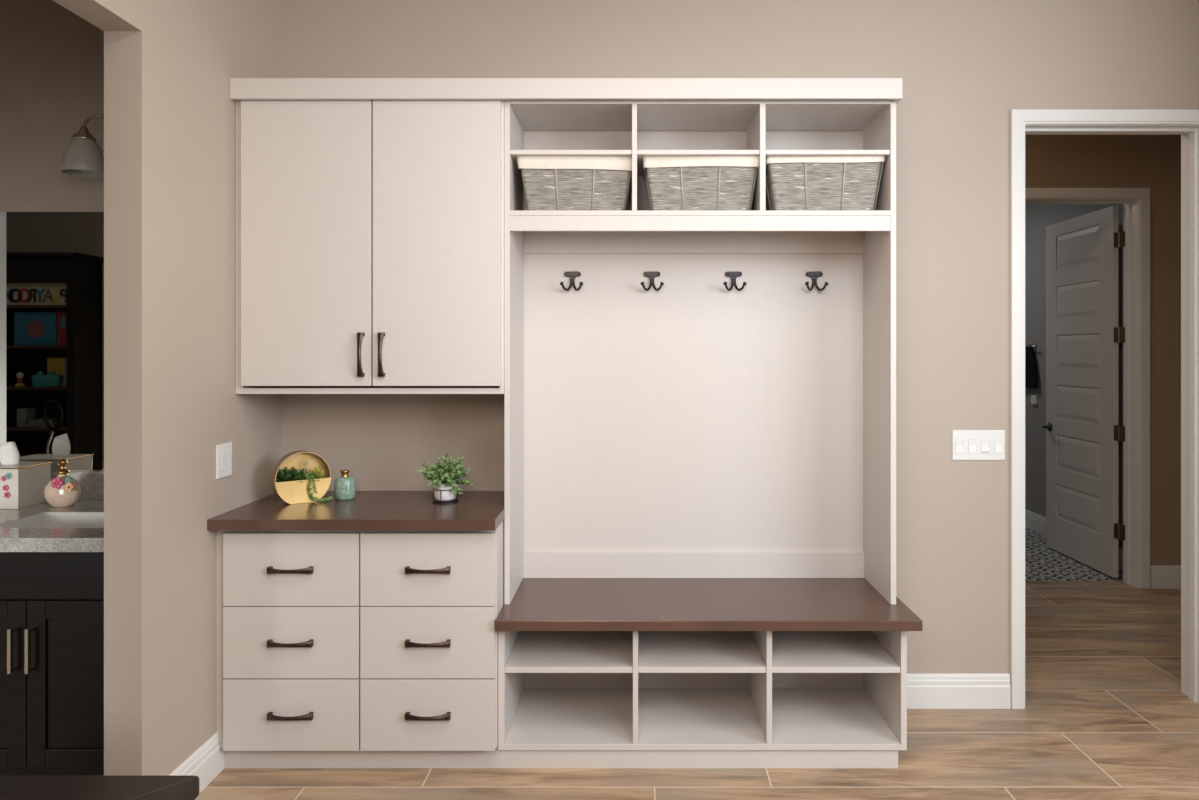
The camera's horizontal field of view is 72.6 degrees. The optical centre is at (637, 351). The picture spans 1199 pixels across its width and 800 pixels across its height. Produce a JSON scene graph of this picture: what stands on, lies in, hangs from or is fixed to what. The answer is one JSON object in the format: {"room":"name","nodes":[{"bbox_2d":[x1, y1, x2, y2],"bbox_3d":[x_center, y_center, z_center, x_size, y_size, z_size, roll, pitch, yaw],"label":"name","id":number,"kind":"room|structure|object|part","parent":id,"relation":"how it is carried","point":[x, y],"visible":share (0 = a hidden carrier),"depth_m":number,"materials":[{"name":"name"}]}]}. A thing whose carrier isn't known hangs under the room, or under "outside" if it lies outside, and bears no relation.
{"room":"mudroom","nodes":[
{"label":"mudroom","id":0,"kind":"room"},
{"bbox_2d":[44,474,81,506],"bbox_3d":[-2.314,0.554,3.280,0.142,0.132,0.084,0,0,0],"label":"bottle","id":1,"kind":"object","parent":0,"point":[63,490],"depth_m":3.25,"materials":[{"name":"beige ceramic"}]},
{"bbox_2d":[53,0,280,774],"bbox_3d":[-1.562,-0.025,0.390,0.115,3.050,6.100,0,0,0],"label":"wall","id":2,"kind":"structure","parent":0,"point":[170,396],"depth_m":2.61,"materials":[{"name":"beige paint"}]},
{"bbox_2d":[169,732,224,793],"bbox_3d":[-1.497,1.428,2.712,0.016,0.144,0.480,0,0,0],"label":"baseboard","id":3,"kind":"structure","parent":2,"relation":"attached to","point":[208,760],"depth_m":2.81,"materials":[{"name":"white paint"}]},
{"bbox_2d":[216,442,231,478],"bbox_3d":[-1.500,0.393,2.957,0.009,0.122,0.108,0,0,0],"label":"light switch","id":4,"kind":"object","parent":2,"relation":"attached to","point":[223,451],"visible":1,"depth_m":2.95,"materials":[{"name":"white plastic"}]},
{"bbox_2d":[0,0,1198,673],"bbox_3d":[0.050,-0.025,3.515,8.100,3.050,0.150,0,0,0],"label":"wall","id":5,"kind":"structure","parent":0,"point":[962,66],"depth_m":3.44,"materials":[{"name":"beige paint"}]},
{"bbox_2d":[0,212,103,469],"bbox_3d":[-2.350,-0.046,3.437,1.300,1.088,0.006,0,0,0],"label":"mirror","id":6,"kind":"object","parent":5,"relation":"attached to","point":[52,263],"visible":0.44,"depth_m":3.43,"materials":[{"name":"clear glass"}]},
{"bbox_2d":[51,471,103,499],"bbox_3d":[-2.366,0.562,3.429,1.488,0.116,0.021,0,0,0],"label":"backsplash","id":7,"kind":"structure","parent":5,"relation":"attached to","point":[91,482],"depth_m":3.42,"materials":[{"name":"grey stone"}]},
{"bbox_2d":[61,114,103,176],"bbox_3d":[-1.987,-0.855,3.375,0.657,0.290,0.212,0,0,-25],"label":"vanity light","id":8,"kind":"object","parent":5,"relation":"attached to","point":[82,156],"visible":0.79,"depth_m":3.20,"materials":[{"name":"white glass"}]},
{"bbox_3d":[-2.202,-0.781,3.240,0.152,0.142,0.152,0,0,0],"label":"lamp shade","id":9,"kind":"part","parent":8,"relation":"part of","materials":[{"name":"white glass"}]},
{"bbox_3d":[-2.120,-0.923,3.324,0.025,0.067,0.248,0,0,42],"label":"arm","id":10,"kind":"part","parent":8,"relation":"part of","materials":[{"name":"silver metal"}]},
{"bbox_2d":[236,100,503,393],"bbox_3d":[-1.002,-0.394,3.213,1.004,1.102,0.446,0,0,0],"label":"upper cabinet","id":11,"kind":"object","parent":5,"relation":"attached to","point":[370,233],"visible":0.91,"depth_m":3.02,"materials":[{"name":"wood"}]},
{"bbox_3d":[-1.233,-0.404,3.034,0.484,1.060,0.019,0,0,0],"label":"door","id":12,"kind":"part","parent":11,"relation":"part of","materials":[{"name":"wood"}]},
{"bbox_3d":[-1.026,0.009,3.007,0.024,0.163,0.035,0,0,0],"label":"handle","id":13,"kind":"part","parent":11,"relation":"part of","materials":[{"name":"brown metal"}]},
{"bbox_3d":[-0.950,0.009,3.007,0.024,0.163,0.035,0,0,0],"label":"handle","id":14,"kind":"part","parent":11,"relation":"part of","materials":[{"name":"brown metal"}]},
{"bbox_3d":[-0.748,-0.404,3.034,0.475,1.060,0.019,0,0,0],"label":"door","id":15,"kind":"part","parent":11,"relation":"part of","materials":[{"name":"wood"}]},
{"bbox_2d":[230,78,901,103],"bbox_3d":[-0.265,-0.971,3.218,2.478,0.076,0.436,0,0,0],"label":"crown molding","id":16,"kind":"structure","parent":5,"relation":"attached to","point":[240,88],"depth_m":3.00,"materials":[{"name":"wood"}]},
{"bbox_2d":[907,673,1010,708],"bbox_3d":[1.266,1.428,3.432,0.600,0.144,0.016,0,0,0],"label":"baseboard","id":17,"kind":"structure","parent":5,"relation":"attached to","point":[924,690],"depth_m":3.42,"materials":[{"name":"white paint"}]},
{"bbox_2d":[952,430,1004,459],"bbox_3d":[1.433,0.391,3.435,0.219,0.122,0.010,0,0,0],"label":"light switch","id":18,"kind":"object","parent":5,"relation":"attached to","point":[966,444],"visible":1,"depth_m":3.43,"materials":[{"name":"white plastic"}]},
{"bbox_2d":[1010,109,1198,708],"bbox_3d":[2.012,0.240,3.431,0.884,2.519,0.018,0,0,0],"label":"trim","id":19,"kind":"structure","parent":5,"relation":"attached to","point":[1019,118],"depth_m":3.42,"materials":[{"name":"white paint"}]},
{"bbox_2d":[1025,124,1198,702],"bbox_3d":[2.012,0.266,3.515,0.784,2.469,0.152,0,0,0],"label":"trim","id":20,"kind":"structure","parent":5,"relation":"attached to","point":[1189,133],"depth_m":3.51,"materials":[{"name":"white paint"}]},
{"bbox_2d":[195,581,1198,799],"bbox_3d":[-1.100,1.525,1.288,10.400,0.050,8.095,0,0,0],"label":"floor","id":21,"kind":"structure","parent":0,"point":[1106,715],"depth_m":3.02,"materials":[{"name":"brown wood"}]},
{"bbox_2d":[0,552,103,774],"bbox_3d":[-2.361,1.079,3.072,1.478,0.842,0.733,0,0,0],"label":"vanity cabinet","id":22,"kind":"object","parent":21,"relation":"on","point":[52,603],"visible":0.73,"depth_m":2.74,"materials":[{"name":"black wood"}]},
{"bbox_3d":[-2.090,0.996,2.723,0.012,0.148,0.036,0,0,0],"label":"handle","id":23,"kind":"part","parent":22,"relation":"part of","materials":[{"name":"silver metal"}]},
{"bbox_3d":[-2.288,1.119,2.751,0.458,0.562,0.019,0,0,0],"label":"door","id":24,"kind":"part","parent":22,"relation":"part of","materials":[{"name":"black wood"}]},
{"bbox_3d":[-2.031,0.996,2.723,0.012,0.148,0.036,0,0,0],"label":"handle","id":25,"kind":"part","parent":22,"relation":"part of","materials":[{"name":"silver metal"}]},
{"bbox_2d":[0,471,103,551],"bbox_3d":[-2.366,0.643,3.078,1.488,0.278,0.722,0,0,0],"label":"countertop","id":26,"kind":"structure","parent":22,"relation":"on","point":[42,527],"depth_m":3.09,"materials":[{"name":"grey stone"}]},
{"bbox_2d":[0,442,51,508],"bbox_3d":[-2.570,0.490,3.301,0.254,0.260,0.191,0,0,0],"label":"tissue box","id":27,"kind":"object","parent":26,"relation":"on","point":[22,484],"visible":0.98,"depth_m":3.27,"materials":[{"name":"beige paint"}]},
{"bbox_3d":[-2.570,0.458,3.305,0.244,0.001,0.174,0,0,0],"label":"lid","id":28,"kind":"part","parent":27,"relation":"part of","materials":[{"name":"beige paint"}]},
{"bbox_2d":[0,512,103,527],"bbox_3d":[-2.050,0.701,3.015,0.498,0.161,0.285,0,0,0],"label":"sink basin","id":29,"kind":"object","parent":26,"relation":"in","point":[40,519],"depth_m":3.15,"materials":[{"name":"white ceramic"}]},
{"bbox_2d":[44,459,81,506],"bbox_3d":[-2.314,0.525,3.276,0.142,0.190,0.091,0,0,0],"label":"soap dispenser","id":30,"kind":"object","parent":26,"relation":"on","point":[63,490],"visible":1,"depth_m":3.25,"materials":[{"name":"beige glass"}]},
{"bbox_3d":[-2.084,0.750,2.751,0.865,0.164,0.019,0,0,0],"label":"drawer","id":31,"kind":"part","parent":22,"relation":"part of","materials":[{"name":"black wood"}]},
{"bbox_3d":[-1.854,1.119,2.751,0.404,0.562,0.019,0,0,0],"label":"door","id":32,"kind":"part","parent":22,"relation":"part of","materials":[{"name":"black wood"}]},
{"bbox_2d":[0,775,198,799],"bbox_3d":[-1.631,1.275,1.715,1.100,0.450,0.620,0,0,0],"label":"side table","id":33,"kind":"object","parent":21,"relation":"on","point":[12,787],"visible":1,"depth_m":1.97,"materials":[{"name":"brown wood"}]},
{"bbox_2d":[216,520,503,767],"bbox_3d":[-1.004,1.062,3.144,1.000,0.876,0.584,0,0,0],"label":"base cabinet","id":34,"kind":"object","parent":21,"relation":"on","point":[335,648],"visible":0.93,"depth_m":2.89,"materials":[{"name":"wood"}]},
{"bbox_3d":[-1.228,1.286,2.869,0.158,0.024,0.035,0,0,0],"label":"handle","id":35,"kind":"part","parent":34,"relation":"part of","materials":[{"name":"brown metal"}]},
{"bbox_3d":[-1.228,1.030,2.869,0.158,0.024,0.035,0,0,0],"label":"handle","id":36,"kind":"part","parent":34,"relation":"part of","materials":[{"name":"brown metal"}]},
{"bbox_3d":[-1.228,0.771,2.869,0.158,0.024,0.035,0,0,0],"label":"handle","id":37,"kind":"part","parent":34,"relation":"part of","materials":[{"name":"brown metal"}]},
{"bbox_3d":[-1.230,1.287,2.896,0.481,0.252,0.018,0,0,0],"label":"drawer","id":38,"kind":"part","parent":34,"relation":"part of","materials":[{"name":"wood"}]},
{"bbox_3d":[-1.230,1.030,2.896,0.481,0.253,0.018,0,0,0],"label":"drawer","id":39,"kind":"part","parent":34,"relation":"part of","materials":[{"name":"wood"}]},
{"bbox_3d":[-1.230,0.772,2.896,0.481,0.258,0.018,0,0,0],"label":"drawer","id":40,"kind":"part","parent":34,"relation":"part of","materials":[{"name":"wood"}]},
{"bbox_2d":[207,491,503,529],"bbox_3d":[-1.001,0.604,3.140,1.006,0.038,0.591,0,0,0],"label":"countertop","id":41,"kind":"structure","parent":34,"relation":"on","point":[369,510],"depth_m":2.95,"materials":[{"name":"brown laminate"}]},
{"bbox_2d":[271,450,332,503],"bbox_3d":[-1.309,0.486,3.178,0.216,0.200,0.108,0,0,-38],"label":"planter","id":42,"kind":"object","parent":41,"relation":"on","point":[301,476],"visible":1,"depth_m":3.16,"materials":[{"name":"gold metal"}]},
{"bbox_3d":[-1.327,0.486,3.198,0.203,0.191,0.003,0,0,-38],"label":"plate","id":43,"kind":"part","parent":42,"relation":"part of","materials":[{"name":"gold metal"}]},
{"bbox_3d":[-1.295,0.540,3.156,0.210,0.089,0.004,0,0,-38],"label":"plate","id":44,"kind":"part","parent":42,"relation":"part of","materials":[{"name":"gold metal"}]},
{"bbox_2d":[334,470,355,499],"bbox_3d":[-1.168,0.528,3.250,0.081,0.114,0.081,0,0,0],"label":"bottle","id":45,"kind":"object","parent":41,"relation":"on","point":[344,485],"visible":1,"depth_m":3.22,"materials":[{"name":"teal ceramic"}]},
{"bbox_2d":[416,452,472,503],"bbox_3d":[-0.749,0.487,3.183,0.196,0.195,0.182,0,0,22],"label":"potted plant","id":46,"kind":"object","parent":41,"relation":"on","point":[445,482],"visible":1,"depth_m":3.16,"materials":[{"name":"green plant"}]},
{"bbox_3d":[-0.753,0.544,3.185,0.088,0.066,0.088,0,0,0],"label":"pot","id":47,"kind":"part","parent":46,"relation":"part of","materials":[{"name":"white ceramic"}]},
{"bbox_3d":[-0.746,1.287,2.896,0.476,0.252,0.018,0,0,0],"label":"drawer","id":48,"kind":"part","parent":34,"relation":"part of","materials":[{"name":"wood"}]},
{"bbox_3d":[-0.746,1.030,2.896,0.476,0.253,0.018,0,0,0],"label":"drawer","id":49,"kind":"part","parent":34,"relation":"part of","materials":[{"name":"wood"}]},
{"bbox_3d":[-0.746,0.772,2.896,0.476,0.258,0.018,0,0,0],"label":"drawer","id":50,"kind":"part","parent":34,"relation":"part of","materials":[{"name":"wood"}]},
{"bbox_3d":[-0.742,1.286,2.869,0.158,0.024,0.035,0,0,0],"label":"handle","id":51,"kind":"part","parent":34,"relation":"part of","materials":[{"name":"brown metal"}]},
{"bbox_3d":[-0.742,1.030,2.869,0.158,0.024,0.035,0,0,0],"label":"handle","id":52,"kind":"part","parent":34,"relation":"part of","materials":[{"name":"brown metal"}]},
{"bbox_3d":[-0.742,0.771,2.869,0.158,0.024,0.035,0,0,0],"label":"handle","id":53,"kind":"part","parent":34,"relation":"part of","materials":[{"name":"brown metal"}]},
{"bbox_2d":[498,631,906,767],"bbox_3d":[0.231,1.241,3.180,1.468,0.518,0.511,0,0,0],"label":"cubby","id":54,"kind":"object","parent":21,"relation":"on","point":[567,699],"visible":0.7,"depth_m":3.06,"materials":[{"name":"wood"}]},
{"bbox_3d":[-0.490,1.206,3.180,0.023,0.448,0.511,0,0,0],"label":"panel","id":55,"kind":"part","parent":54,"relation":"part of","materials":[{"name":"wood"}]},
{"bbox_2d":[505,631,632,672],"bbox_3d":[-0.249,1.143,3.173,0.459,0.020,0.490,0,0,0],"label":"shelf","id":56,"kind":"object","parent":54,"relation":"attached to","point":[530,651],"depth_m":3.07,"materials":[{"name":"wood"}]},
{"bbox_3d":[0.233,1.195,3.427,1.423,0.425,0.018,0,0,0],"label":"panel","id":57,"kind":"part","parent":54,"relation":"part of","materials":[{"name":"wood"}]},
{"bbox_2d":[638,631,765,672],"bbox_3d":[0.231,1.143,3.173,0.460,0.020,0.490,0,0,0],"label":"shelf","id":58,"kind":"object","parent":54,"relation":"attached to","point":[658,651],"depth_m":3.07,"materials":[{"name":"wood"}]},
{"bbox_3d":[0.233,1.419,3.180,1.423,0.022,0.511,0,0,0],"label":"panel","id":59,"kind":"part","parent":54,"relation":"part of","materials":[{"name":"wood"}]},
{"bbox_2d":[495,578,922,630],"bbox_3d":[0.249,0.963,3.151,1.504,0.038,0.571,0,0,0],"label":"bench","id":60,"kind":"object","parent":54,"relation":"on","point":[538,604],"visible":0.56,"depth_m":3.04,"materials":[{"name":"brown laminate"}]},
{"bbox_2d":[504,100,895,604],"bbox_3d":[0.233,-0.001,3.240,1.464,1.889,0.391,0,0,0],"label":"hall tree","id":61,"kind":"object","parent":60,"relation":"on","point":[693,426],"visible":0.85,"depth_m":3.42,"materials":[{"name":"wood"}]},
{"bbox_3d":[-0.489,-0.001,3.240,0.020,1.889,0.391,0,0,0],"label":"panel","id":62,"kind":"part","parent":61,"relation":"part of","materials":[{"name":"wood"}]},
{"bbox_2d":[510,150,631,165],"bbox_3d":[-0.251,-0.748,3.233,0.456,0.017,0.368,0,0,0],"label":"shelf","id":63,"kind":"object","parent":61,"relation":"attached to","point":[513,153],"depth_m":3.05,"materials":[{"name":"wood"}]},
{"bbox_2d":[560,271,582,290],"bbox_3d":[-0.275,-0.296,3.388,0.098,0.084,0.060,0,0,0],"label":"coat hook","id":64,"kind":"object","parent":61,"relation":"attached to","point":[572,275],"visible":1,"depth_m":3.41,"materials":[{"name":"metal"}]},
{"bbox_3d":[-0.275,-0.326,3.412,0.071,0.023,0.012,0,0,0],"label":"mounting plate","id":65,"kind":"part","parent":64,"relation":"part of","materials":[{"name":"metal"}]},
{"bbox_2d":[517,156,631,209],"bbox_3d":[-0.238,-0.635,3.230,0.446,0.213,0.310,0,0,-1],"label":"storage basket","id":66,"kind":"object","parent":61,"relation":"on","point":[549,182],"visible":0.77,"depth_m":3.09,"materials":[{"name":"wicker"}]},
{"bbox_3d":[-0.238,-0.632,3.230,0.444,0.208,0.307,0,0,-1],"label":"wire frame","id":67,"kind":"part","parent":66,"relation":"part of","materials":[{"name":"grey wicker"}]},
{"bbox_2d":[640,271,663,290],"bbox_3d":[0.059,-0.296,3.388,0.098,0.084,0.060,0,0,0],"label":"coat hook","id":68,"kind":"object","parent":61,"relation":"attached to","point":[651,274],"visible":1,"depth_m":3.40,"materials":[{"name":"metal"}]},
{"bbox_3d":[0.059,-0.326,3.412,0.071,0.023,0.012,0,0,0],"label":"mounting plate","id":69,"kind":"part","parent":68,"relation":"part of","materials":[{"name":"metal"}]},
{"bbox_2d":[637,150,759,175],"bbox_3d":[0.226,-0.748,3.233,0.459,0.017,0.368,0,0,0],"label":"shelf","id":70,"kind":"object","parent":61,"relation":"attached to","point":[640,153],"depth_m":3.05,"materials":[{"name":"wood"}]},
{"bbox_3d":[0.233,-0.936,3.240,1.423,0.018,0.391,0,0,0],"label":"panel","id":71,"kind":"part","parent":61,"relation":"part of","materials":[{"name":"wood"}]},
{"bbox_2d":[510,210,890,215],"bbox_3d":[0.233,-0.519,3.231,1.423,0.019,0.372,0,0,0],"label":"shelf","id":72,"kind":"object","parent":61,"relation":"attached to","point":[512,212],"depth_m":3.04,"materials":[{"name":"wood"}]},
{"bbox_2d":[643,156,758,209],"bbox_3d":[0.244,-0.635,3.230,0.444,0.212,0.310,0,0,2],"label":"storage basket","id":73,"kind":"object","parent":61,"relation":"on","point":[672,182],"visible":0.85,"depth_m":3.09,"materials":[{"name":"wicker"}]},
{"bbox_2d":[723,271,746,290],"bbox_3d":[0.401,-0.296,3.388,0.098,0.084,0.060,0,0,0],"label":"coat hook","id":74,"kind":"object","parent":61,"relation":"attached to","point":[733,275],"visible":1,"depth_m":3.41,"materials":[{"name":"metal"}]},
{"bbox_3d":[0.401,-0.326,3.412,0.071,0.023,0.012,0,0,0],"label":"mounting plate","id":75,"kind":"part","parent":74,"relation":"part of","materials":[{"name":"metal"}]},
{"bbox_2d":[805,271,827,290],"bbox_3d":[0.738,-0.296,3.388,0.098,0.084,0.060,0,0,0],"label":"coat hook","id":76,"kind":"object","parent":61,"relation":"attached to","point":[814,275],"visible":1,"depth_m":3.41,"materials":[{"name":"metal"}]},
{"bbox_3d":[0.738,-0.326,3.412,0.071,0.023,0.012,0,0,0],"label":"mounting plate","id":77,"kind":"part","parent":76,"relation":"part of","materials":[{"name":"metal"}]},
{"bbox_2d":[766,156,884,209],"bbox_3d":[0.713,-0.634,3.230,0.450,0.212,0.310,0,0,1],"label":"storage basket","id":78,"kind":"object","parent":61,"relation":"on","point":[792,182],"visible":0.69,"depth_m":3.09,"materials":[{"name":"wicker"}]},
{"bbox_2d":[766,150,889,157],"bbox_3d":[0.710,-0.748,3.233,0.466,0.017,0.368,0,0,0],"label":"shelf","id":79,"kind":"object","parent":61,"relation":"attached to","point":[886,153],"depth_m":3.05,"materials":[{"name":"wood"}]},
{"bbox_3d":[0.955,-0.001,3.240,0.021,1.889,0.391,0,0,0],"label":"panel","id":80,"kind":"part","parent":61,"relation":"part of","materials":[{"name":"wood"}]},
{"bbox_2d":[772,631,900,672],"bbox_3d":[0.713,1.143,3.173,0.462,0.020,0.490,0,0,0],"label":"shelf","id":81,"kind":"object","parent":54,"relation":"attached to","point":[792,651],"depth_m":3.06,"materials":[{"name":"wood"}]},
{"bbox_3d":[0.955,1.206,3.180,0.021,0.448,0.511,0,0,0],"label":"panel","id":82,"kind":"part","parent":54,"relation":"part of","materials":[{"name":"wood"}]},
{"bbox_2d":[1025,204,1122,548],"bbox_3d":[2.225,-0.025,6.987,2.450,3.050,3.305,0,0,0],"label":"wall","id":83,"kind":"structure","parent":0,"point":[1037,216],"depth_m":6.79,"materials":[{"name":"paint"}]},
{"bbox_2d":[1025,342,1036,347],"bbox_3d":[3.319,-0.059,6.860,0.052,0.048,0.200,0,0,0],"label":"towel hook","id":84,"kind":"object","parent":83,"relation":"attached to","point":[1034,344],"visible":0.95,"depth_m":6.85,"materials":[{"name":"silver metal"}]},
{"bbox_2d":[1025,347,1037,387],"bbox_3d":[3.310,0.129,6.900,0.068,0.345,0.280,0,0,0],"label":"hand towel","id":85,"kind":"object","parent":84,"relation":"hanging from","point":[1031,381],"visible":0.77,"depth_m":6.85,"materials":[{"name":"black fabric"}]},
{"bbox_2d":[1031,395,1037,403],"bbox_3d":[3.334,0.400,6.855,0.022,0.075,0.090,0,0,0],"label":"outlet plate","id":86,"kind":"object","parent":83,"relation":"attached to","point":[1034,398],"visible":1,"depth_m":6.83,"materials":[{"name":"white plastic"}]},
{"bbox_2d":[1025,509,1122,569],"bbox_3d":[3.337,1.428,6.938,0.016,0.144,3.205,0,0,0],"label":"baseboard","id":87,"kind":"structure","parent":83,"relation":"attached to","point":[1036,522],"depth_m":6.79,"materials":[{"name":"white paint"}]},
{"bbox_2d":[1042,206,1124,577],"bbox_3d":[3.124,0.262,5.779,0.101,2.453,0.962,0,0,0],"label":"door","id":88,"kind":"structure","parent":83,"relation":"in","point":[1084,334],"depth_m":5.72,"materials":[{"name":"grey paint"}]},
{"bbox_3d":[3.103,0.570,6.156,0.059,0.064,0.143,0,0,0],"label":"handle","id":89,"kind":"part","parent":88,"relation":"part of","materials":[{"name":"black metal"}]},
{"bbox_3d":[3.136,1.110,5.817,0.007,0.234,0.569,0,0,0],"label":"raised panel","id":90,"kind":"part","parent":88,"relation":"part of","materials":[{"name":"grey paint"}]},
{"bbox_3d":[3.136,0.739,5.817,0.007,0.234,0.569,0,0,0],"label":"raised panel","id":91,"kind":"part","parent":88,"relation":"part of","materials":[{"name":"grey paint"}]},
{"bbox_3d":[3.136,0.369,5.817,0.007,0.235,0.569,0,0,0],"label":"raised panel","id":92,"kind":"part","parent":88,"relation":"part of","materials":[{"name":"grey paint"}]},
{"bbox_3d":[3.136,-0.003,5.817,0.007,0.234,0.569,0,0,0],"label":"raised panel","id":93,"kind":"part","parent":88,"relation":"part of","materials":[{"name":"grey paint"}]},
{"bbox_3d":[3.136,-0.368,5.817,0.007,0.231,0.569,0,0,0],"label":"raised panel","id":94,"kind":"part","parent":88,"relation":"part of","materials":[{"name":"grey paint"}]},
{"bbox_3d":[3.136,-0.742,5.817,0.007,0.237,0.569,0,0,0],"label":"raised panel","id":95,"kind":"part","parent":88,"relation":"part of","materials":[{"name":"grey paint"}]},
{"bbox_2d":[1025,527,1122,580],"bbox_3d":[2.250,1.525,6.987,2.500,0.050,3.305,0,0,0],"label":"floor","id":96,"kind":"structure","parent":0,"point":[1042,562],"depth_m":5.70,"materials":[{"name":"tile"}]},
{"bbox_2d":[1025,135,1180,564],"bbox_3d":[2.250,-0.025,5.258,3.700,3.050,0.155,0,0,0],"label":"wall","id":97,"kind":"structure","parent":0,"point":[1153,162],"depth_m":5.18,"materials":[{"name":"paint"}]},
{"bbox_2d":[1025,199,1137,587],"bbox_3d":[2.717,0.259,5.258,0.939,2.482,0.157,0,0,0],"label":"trim","id":98,"kind":"structure","parent":97,"relation":"attached to","point":[1130,206],"depth_m":5.25,"materials":[{"name":"white paint"}]},
{"bbox_2d":[1025,188,1149,588],"bbox_3d":[2.717,0.230,5.171,1.055,2.540,0.018,0,0,0],"label":"trim","id":99,"kind":"structure","parent":97,"relation":"attached to","point":[1142,194],"depth_m":5.16,"materials":[{"name":"white paint"}]},
{"bbox_2d":[1150,565,1180,588],"bbox_3d":[3.627,1.428,5.172,0.745,0.144,0.016,0,0,0],"label":"baseboard","id":100,"kind":"structure","parent":97,"relation":"attached to","point":[1161,576],"depth_m":5.16,"materials":[{"name":"white paint"}]}
]}

